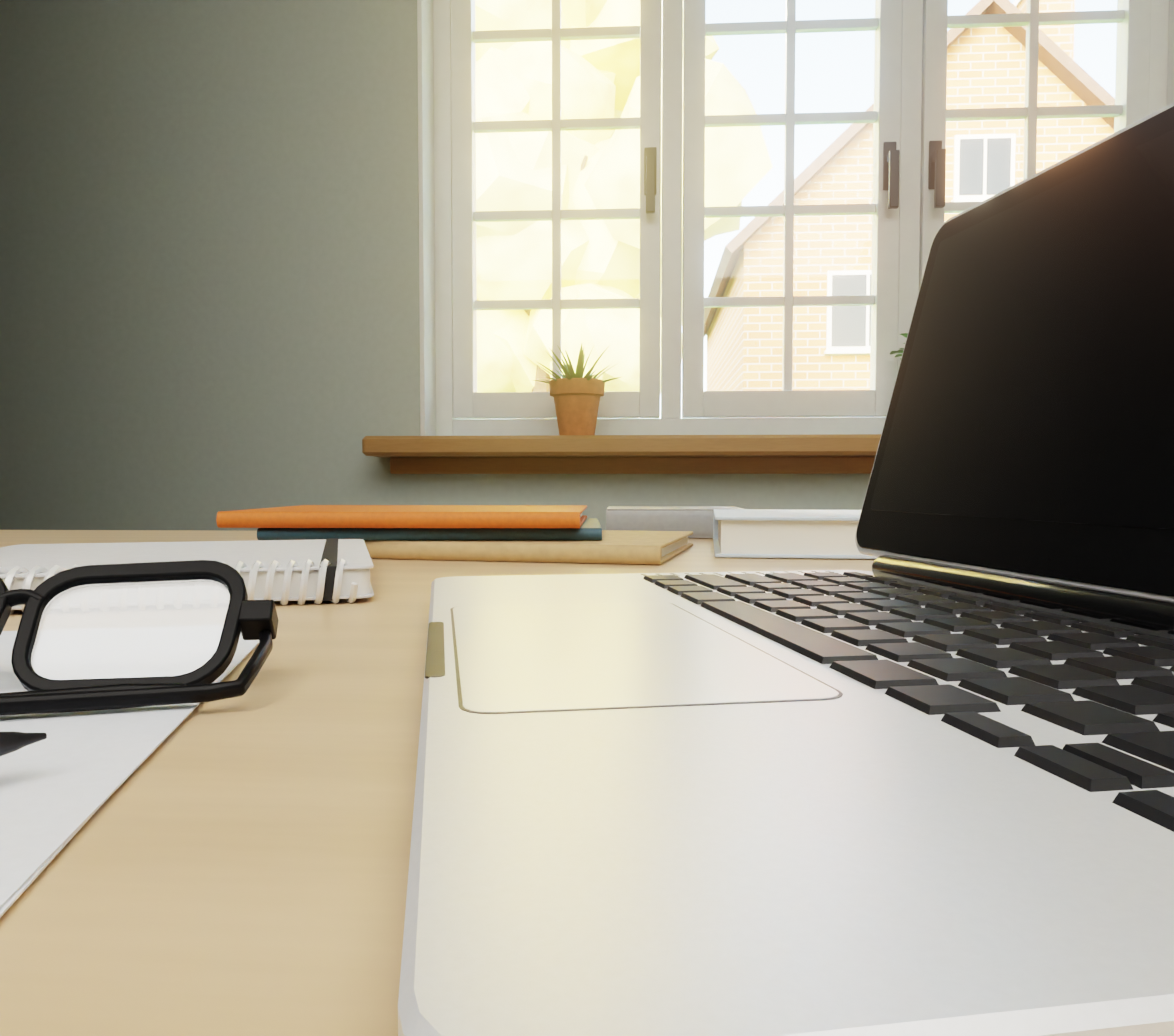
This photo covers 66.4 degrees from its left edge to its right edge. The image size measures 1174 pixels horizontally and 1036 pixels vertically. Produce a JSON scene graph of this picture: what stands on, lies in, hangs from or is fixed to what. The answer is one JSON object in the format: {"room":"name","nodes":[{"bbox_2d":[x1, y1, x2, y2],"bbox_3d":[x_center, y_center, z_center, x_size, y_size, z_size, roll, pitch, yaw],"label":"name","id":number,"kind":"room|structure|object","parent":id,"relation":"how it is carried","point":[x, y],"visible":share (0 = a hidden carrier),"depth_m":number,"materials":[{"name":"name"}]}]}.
{"room":"office","nodes":[
{"label":"office","id":0,"kind":"room"},
{"bbox_2d":[0,0,870,530],"bbox_3d":[0.273,-0.586,2.265,5.600,2.600,0.300,0,2,4],"label":"wall","id":1,"kind":"structure","parent":0,"point":[208,260],"depth_m":2.19,"materials":[{"name":"paint"}]},
{"bbox_2d":[362,434,880,473],"bbox_3d":[0.492,-0.147,2.105,2.000,0.085,0.263,0,2,4],"label":"window sill","id":2,"kind":"structure","parent":1,"relation":"attached to","point":[703,454],"depth_m":2.03,"materials":[{"name":"brown wood"}]},
{"bbox_2d":[534,344,620,434],"bbox_3d":[-0.022,-0.300,2.101,0.212,0.219,0.196,0,2,4],"label":"potted plant","id":3,"kind":"object","parent":2,"relation":"on","point":[576,395],"visible":0.96,"depth_m":2.06,"materials":[{"name":"ceramic"}]},
{"bbox_2d":[890,333,907,356],"bbox_3d":[0.812,-0.316,2.054,0.232,0.256,0.243,0,2,4],"label":"potted plant","id":4,"kind":"object","parent":2,"relation":"on","point":[899,351],"visible":0.02,"depth_m":2.05,"materials":[{"name":"plant"}]},
{"bbox_2d":[417,0,1173,435],"bbox_3d":[0.499,-0.868,2.185,1.800,1.350,0.189,0,2,4],"label":"window","id":5,"kind":"structure","parent":1,"relation":"in","point":[909,118],"depth_m":2.22,"materials":[{"name":"white paint"}]},
{"bbox_3d":[0.139,0.827,0.225,5.600,0.060,4.500,0,2,4],"label":"floor","id":6,"kind":"structure","parent":0,"visible":0},
{"bbox_2d":[0,530,874,1035],"bbox_3d":[0.002,0.414,0.421,2.000,0.750,1.186,0,2,4],"label":"desk","id":7,"kind":"object","parent":6,"relation":"on","point":[234,866],"visible":0.11,"depth_m":0.14,"materials":[{"name":"brown wood"}]},
{"bbox_2d":[0,625,258,917],"bbox_3d":[-0.199,0.045,0.170,0.234,0.006,0.308,0,2,-10],"label":"papers","id":8,"kind":"object","parent":7,"relation":"on","point":[66,778],"visible":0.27,"depth_m":0.18,"materials":[{"name":"white paper"}]},
{"bbox_2d":[0,731,46,755],"bbox_3d":[-0.152,0.041,0.109,0.152,0.017,0.015,-2,3,-45],"label":"pen","id":9,"kind":"object","parent":8,"relation":"on","point":[11,741],"visible":0.94,"depth_m":0.16,"materials":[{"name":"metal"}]},
{"bbox_2d":[0,560,278,715],"bbox_3d":[-0.149,0.029,0.218,0.135,0.033,0.081,0,2,4],"label":"glasses","id":10,"kind":"object","parent":8,"relation":"on","point":[252,619],"visible":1,"depth_m":0.23,"materials":[{"name":"black plastic"}]},
{"bbox_2d":[0,538,373,614],"bbox_3d":[-0.224,0.027,0.479,0.207,0.021,0.211,-1,2,-15],"label":"notebook","id":11,"kind":"object","parent":7,"relation":"on","point":[316,571],"visible":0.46,"depth_m":0.41,"materials":[{"name":"paper"}]},
{"bbox_2d":[364,530,692,564],"bbox_3d":[-0.055,0.020,0.709,0.256,0.012,0.182,1,2,14],"label":"book","id":12,"kind":"object","parent":7,"relation":"on","point":[634,547],"visible":0.69,"depth_m":0.62,"materials":[{"name":"beige paper"}]},
{"bbox_2d":[257,518,601,539],"bbox_3d":[-0.112,0.008,0.726,0.245,0.009,0.177,0,2,0],"label":"book","id":13,"kind":"object","parent":12,"relation":"on","point":[590,529],"visible":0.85,"depth_m":0.64,"materials":[{"name":"paper"}]},
{"bbox_2d":[216,505,586,527],"bbox_3d":[-0.130,-0.002,0.719,0.262,0.011,0.191,0,2,4],"label":"book","id":14,"kind":"object","parent":13,"relation":"on","point":[436,516],"visible":1,"depth_m":0.63,"materials":[{"name":"paper"}]},
{"bbox_2d":[606,506,742,537],"bbox_3d":[0.089,0.004,0.921,0.138,0.028,0.097,0,2,4],"label":"book","id":15,"kind":"object","parent":7,"relation":"on","point":[697,521],"visible":0.52,"depth_m":0.88,"materials":[{"name":"white paper"}]},
{"bbox_2d":[398,102,1173,1035],"bbox_3d":[0.079,-0.043,0.245,0.242,0.177,0.338,0,2,-9],"label":"laptop","id":16,"kind":"object","parent":7,"relation":"on","point":[918,780],"visible":1,"depth_m":0.15,"materials":[{"name":"metal"}]},
{"bbox_2d":[713,509,876,558],"bbox_3d":[0.235,0.011,0.725,0.262,0.029,0.188,0,2,8],"label":"book","id":17,"kind":"object","parent":7,"relation":"on","point":[776,533],"visible":0.38,"depth_m":0.65,"materials":[{"name":"white paper"}]},
{"label":"outside","id":18,"kind":"structure","parent":0,"visible":0},
{"bbox_3d":[2.887,-0.992,46.117,120.000,0.050,87.480,0,2,4],"label":"lawn","id":19,"kind":"structure","parent":18,"visible":0},
{"bbox_2d":[475,0,772,393],"bbox_3d":[-0.726,-3.317,10.633,5.275,7.386,4.623,0,2,4],"label":"tree","id":20,"kind":"object","parent":19,"relation":"on","point":[540,252],"depth_m":9.37,"materials":[{"name":"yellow plant"}]},
{"bbox_2d":[704,0,1114,417],"bbox_3d":[7.520,-5.207,21.320,9.355,10.305,10.700,0,2,4],"label":"house","id":21,"kind":"structure","parent":19,"relation":"on","point":[846,278],"depth_m":16.45,"materials":[{"name":"brick"}]}
]}

